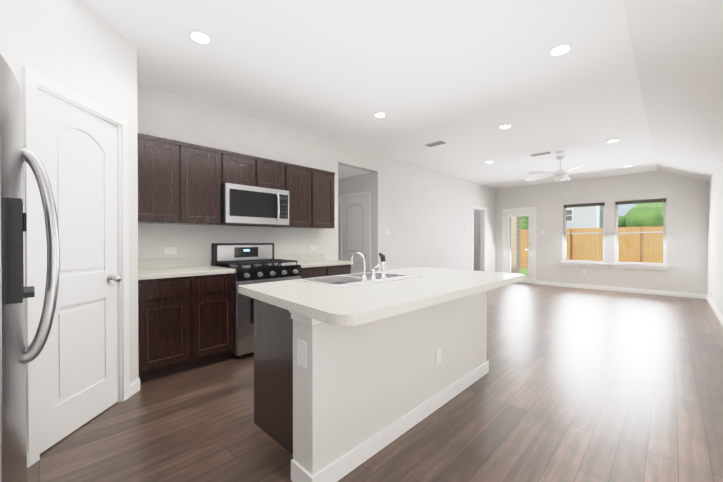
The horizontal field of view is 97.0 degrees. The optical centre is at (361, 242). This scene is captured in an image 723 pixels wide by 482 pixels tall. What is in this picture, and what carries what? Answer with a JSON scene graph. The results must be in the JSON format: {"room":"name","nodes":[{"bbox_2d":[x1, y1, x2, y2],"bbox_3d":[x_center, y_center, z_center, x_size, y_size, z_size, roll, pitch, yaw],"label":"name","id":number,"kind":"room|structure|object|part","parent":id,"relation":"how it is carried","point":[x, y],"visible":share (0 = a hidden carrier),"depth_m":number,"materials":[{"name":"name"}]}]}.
{"room":"kitchen","nodes":[
{"label":"kitchen","id":0,"kind":"room"},
{"bbox_2d":[0,0,139,467],"bbox_3d":[-2.292,-0.182,2.069,1.428,2.770,1.439,0,1,44],"label":"wall","id":1,"kind":"structure","parent":0,"point":[72,64],"depth_m":2.06,"materials":[{"name":"paint"}]},
{"bbox_3d":[-1.839,0.164,2.094,0.461,2.062,0.473,0,1,44],"label":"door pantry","id":2,"kind":"part","parent":1,"relation":"part of","materials":[{"name":"white wood"}]},
{"bbox_2d":[137,83,495,271],"bbox_3d":[0.349,-0.210,5.885,0.150,2.770,10.835,0,1,44],"label":"wall","id":3,"kind":"structure","parent":0,"point":[422,217],"depth_m":4.98,"materials":[{"name":"paint"}]},
{"bbox_2d":[137,133,188,224],"bbox_3d":[-2.020,-0.587,3.125,0.339,0.785,0.474,0,1,44],"label":"upper cabinet","id":4,"kind":"object","parent":3,"relation":"attached to","point":[179,182],"depth_m":3.04,"materials":[{"name":"brown wood"}]},
{"bbox_2d":[189,143,224,224],"bbox_3d":[-1.781,-0.589,3.372,0.339,0.785,0.474,0,1,44],"label":"upper cabinet","id":5,"kind":"object","parent":3,"relation":"attached to","point":[206,164],"depth_m":3.31,"materials":[{"name":"brown wood"}]},
{"bbox_2d":[225,150,264,187],"bbox_3d":[-1.456,-0.812,3.705,0.339,0.344,0.458,0,1,44],"label":"upper cabinet","id":6,"kind":"object","parent":3,"relation":"attached to","point":[241,169],"depth_m":3.61,"materials":[{"name":"brown wood"}]},
{"bbox_2d":[220,183,288,226],"bbox_3d":[-1.291,-0.420,3.776,0.481,0.430,0.778,0,1,44],"label":"microwave","id":7,"kind":"object","parent":6,"relation":"attached to","point":[243,205],"visible":0.92,"depth_m":3.60,"materials":[{"name":"silver metal"}]},
{"bbox_2d":[265,159,288,190],"bbox_3d":[-1.228,-0.813,3.941,0.339,0.344,0.458,0,1,44],"label":"upper cabinet","id":8,"kind":"object","parent":3,"relation":"attached to","point":[276,172],"depth_m":3.91,"materials":[{"name":"brown wood"}]},
{"bbox_2d":[275,165,316,228],"bbox_3d":[-0.904,-0.595,4.277,0.339,0.785,0.474,0,1,44],"label":"upper cabinet","id":9,"kind":"object","parent":3,"relation":"attached to","point":[302,179],"depth_m":4.19,"materials":[{"name":"brown wood"}]},
{"bbox_2d":[317,169,334,228],"bbox_3d":[-0.664,-0.597,4.524,0.339,0.785,0.474,0,1,44],"label":"upper cabinet","id":10,"kind":"object","parent":3,"relation":"attached to","point":[325,180],"depth_m":4.47,"materials":[{"name":"brown wood"}]},
{"bbox_2d":[338,165,372,273],"bbox_3d":[-0.890,-0.098,6.252,2.500,2.540,1.156,0,1,44],"label":"doorway","id":11,"kind":"structure","parent":0,"point":[355,209],"depth_m":6.12,"materials":[{"name":"paint"}]},
{"bbox_2d":[27,282,722,481],"bbox_3d":[0.712,1.228,5.543,8.002,0.100,10.835,0,1,44],"label":"floor","id":12,"kind":"structure","parent":0,"point":[580,385],"depth_m":2.21,"materials":[{"name":"brown wood"}]},
{"bbox_2d":[0,53,59,481],"bbox_3d":[-1.599,0.315,1.046,0.912,1.790,0.888,0,1,44],"label":"refrigerator","id":13,"kind":"object","parent":12,"relation":"on","point":[16,355],"visible":1,"depth_m":1.04,"materials":[{"name":"grey metal"}]},
{"bbox_2d":[138,257,235,382],"bbox_3d":[-1.786,0.680,3.154,0.646,1.030,0.825,0,1,44],"label":"base cabinet","id":14,"kind":"object","parent":12,"relation":"on","point":[185,314],"visible":0.83,"depth_m":2.93,"materials":[{"name":"black wood"}]},
{"bbox_2d":[138,257,235,279],"bbox_3d":[-1.786,0.235,3.150,0.646,0.140,0.825,0,1,44],"label":"countertop","id":15,"kind":"structure","parent":14,"relation":"on","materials":[{"name":"stone"}]},
{"bbox_2d":[212,243,300,358],"bbox_3d":[-1.188,0.599,3.685,0.733,1.185,0.764,0,1,44],"label":"gas range","id":16,"kind":"object","parent":12,"relation":"on","point":[252,263],"visible":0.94,"depth_m":3.45,"materials":[{"name":"metal"}]},
{"bbox_2d":[274,253,353,278],"bbox_3d":[-0.650,0.671,4.326,0.646,1.030,0.896,0,1,44],"label":"base cabinet","id":17,"kind":"object","parent":12,"relation":"on","point":[313,265],"visible":0.27,"depth_m":4.23,"materials":[{"name":"black"}]},
{"bbox_2d":[274,253,353,267],"bbox_3d":[-0.650,0.226,4.323,0.646,0.140,0.896,0,1,44],"label":"countertop","id":18,"kind":"structure","parent":17,"relation":"on","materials":[{"name":"stone"}]},
{"bbox_2d":[254,288,493,481],"bbox_3d":[0.186,0.757,2.505,0.814,0.885,2.042,0,1,44],"label":"kitchen island","id":19,"kind":"object","parent":12,"relation":"on","point":[353,371],"depth_m":1.88,"materials":[{"name":"paint"}]},
{"bbox_2d":[238,280,421,327],"bbox_3d":[-0.282,0.297,1.775,1.110,0.045,0.512,0,1,44],"label":"island countertop","id":20,"kind":"structure","parent":19,"relation":"on","point":[330,304],"depth_m":1.56,"materials":[{"name":"white stone"}]},
{"bbox_2d":[302,272,409,287],"bbox_3d":[-0.044,0.362,2.465,0.419,0.195,0.837,0,1,44],"label":"sink","id":21,"kind":"object","parent":20,"relation":"in","point":[344,281],"depth_m":2.46,"materials":[{"name":"silver metal"}]},
{"bbox_2d":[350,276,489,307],"bbox_3d":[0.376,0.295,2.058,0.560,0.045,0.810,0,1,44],"label":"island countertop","id":22,"kind":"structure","parent":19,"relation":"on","point":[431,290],"depth_m":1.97,"materials":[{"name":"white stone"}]},
{"bbox_2d":[350,252,386,282],"bbox_3d":[0.063,0.165,2.249,0.197,0.203,0.245,0,1,44],"label":"faucet","id":23,"kind":"object","parent":22,"relation":"on","point":[364,279],"depth_m":2.21,"materials":[{"name":"silver metal"}]},
{"bbox_2d":[82,0,722,188],"bbox_3d":[1.940,-1.443,4.334,4.582,0.481,10.835,0,1,44],"label":"ceiling","id":24,"kind":"structure","parent":0,"point":[642,80],"depth_m":2.96,"materials":[{"name":"white paint"}]},
{"bbox_2d":[188,29,212,44],"bbox_3d":[-1.226,-1.562,2.433,0.168,0.015,0.168,0,1,35],"label":"recessed light","id":25,"kind":"object","parent":24,"relation":"in","point":[200,36],"depth_m":2.42,"materials":[{"name":"white plastic"}]},
{"bbox_2d":[373,111,386,117],"bbox_3d":[0.230,-1.573,3.933,0.168,0.015,0.168,0,1,35],"label":"recessed light","id":26,"kind":"object","parent":24,"relation":"in","point":[380,114],"depth_m":3.91,"materials":[{"name":"white plastic"}]},
{"bbox_2d":[423,140,447,146],"bbox_3d":[1.186,-1.582,5.123,0.340,0.014,0.190,0,1,44],"label":"ceiling vent","id":27,"kind":"object","parent":24,"relation":"in","point":[436,143],"depth_m":5.08,"materials":[{"name":"white metal"}]},
{"bbox_2d":[498,124,511,128],"bbox_3d":[1.948,-1.576,4.343,0.168,0.015,0.168,0,1,35],"label":"recessed light","id":28,"kind":"object","parent":24,"relation":"in","point":[504,126],"depth_m":4.32,"materials":[{"name":"white plastic"}]},
{"bbox_2d":[529,151,551,156],"bbox_3d":[3.207,-1.587,5.727,0.340,0.014,0.190,0,1,44],"label":"ceiling vent","id":29,"kind":"object","parent":24,"relation":"in","point":[547,152],"depth_m":5.69,"materials":[{"name":"white metal"}]},
{"bbox_2d":[548,43,572,55],"bbox_3d":[1.611,-1.564,2.594,0.168,0.015,0.168,0,1,35],"label":"recessed light","id":30,"kind":"object","parent":24,"relation":"in","point":[563,48],"depth_m":2.58,"materials":[{"name":"white plastic"}]},
{"bbox_2d":[525,156,604,180],"bbox_3d":[3.728,-1.373,5.987,1.304,0.445,1.263,0,1,44],"label":"ceiling fan","id":31,"kind":"object","parent":24,"relation":"hanging from","point":[560,175],"visible":1,"depth_m":5.89,"materials":[{"name":"white"}]},
{"bbox_2d":[606,138,619,142],"bbox_3d":[3.895,-1.581,4.949,0.168,0.015,0.168,0,1,35],"label":"recessed light","id":32,"kind":"object","parent":24,"relation":"in","point":[616,139],"depth_m":4.92,"materials":[{"name":"white plastic"}]},
{"bbox_2d":[473,209,479,270],"bbox_3d":[1.687,-0.289,9.831,3.420,2.870,3.305,0,1,44],"label":"wall","id":33,"kind":"structure","parent":0,"point":[476,240],"depth_m":10.10,"materials":[{"name":"paint"}]},
{"bbox_2d":[496,171,707,298],"bbox_3d":[5.643,-0.227,8.163,4.582,2.770,0.195,0,1,44],"label":"wall","id":34,"kind":"structure","parent":0,"point":[683,272],"depth_m":7.65,"materials":[{"name":"paint"}]},
{"bbox_2d":[504,209,533,283],"bbox_3d":[4.559,0.108,9.226,0.790,2.085,0.181,0,1,44],"label":"patio door","id":35,"kind":"structure","parent":34,"relation":"in","point":[508,234],"depth_m":9.14,"materials":[{"name":"white"}]},
{"bbox_2d":[564,203,604,262],"bbox_3d":[5.672,-0.244,8.166,0.876,1.495,0.130,0,1,44],"label":"window","id":36,"kind":"structure","parent":34,"relation":"in","point":[583,206],"depth_m":8.14,"materials":[{"name":"white"}]},
{"bbox_2d":[615,198,665,265],"bbox_3d":[6.449,-0.239,7.413,0.890,1.495,0.130,0,1,44],"label":"window","id":37,"kind":"structure","parent":34,"relation":"in","point":[650,201],"depth_m":7.39,"materials":[{"name":"white"}]},
{"bbox_2d":[707,159,722,325],"bbox_3d":[3.538,-0.188,2.795,0.134,2.770,10.835,0,1,44],"label":"wall","id":38,"kind":"structure","parent":0,"point":[715,244],"depth_m":5.40,"materials":[{"name":"paint"}]},
{"label":"outside","id":39,"kind":"structure","parent":0,"visible":0},
{"bbox_2d":[520,252,641,274],"bbox_3d":[24.440,1.265,25.001,60.000,0.100,50.135,0,1,44],"label":"lawn","id":40,"kind":"structure","parent":39,"point":[524,271],"depth_m":14.86,"materials":[{"name":"green plant"}]},
{"bbox_2d":[520,226,663,267],"bbox_3d":[8.123,0.337,10.977,28.074,1.962,7.213,0,1,44],"label":"fence","id":41,"kind":"object","parent":40,"relation":"on","point":[577,245],"depth_m":13.38,"materials":[{"name":"brown wood"}]},
{"bbox_2d":[520,202,663,234],"bbox_3d":[30.706,-3.362,27.203,39.040,9.264,43.563,0,1,44],"label":"trees","id":42,"kind":"object","parent":40,"relation":"on","point":[645,219],"depth_m":16.77,"materials":[{"name":"green plant"}]},
{"bbox_2d":[566,206,641,260],"bbox_3d":[27.028,-2.327,25.346,17.700,7.080,22.900,0,1,44],"label":"house","id":43,"kind":"structure","parent":40,"relation":"on","point":[576,217],"depth_m":21.66,"materials":[{"name":"white"}]},
{"bbox_3d":[6.478,1.260,9.339,5.600,0.140,2.640,0,1,44],"label":"patio slab","id":44,"kind":"object","parent":40,"relation":"on","visible":0},
{"bbox_2d":[511,216,519,273],"bbox_3d":[5.389,-0.296,11.524,0.500,2.940,0.400,0,1,44],"label":"patio column","id":45,"kind":"structure","parent":44,"relation":"on","point":[514,240],"depth_m":11.29,"materials":[{"name":"brick"}]}
]}

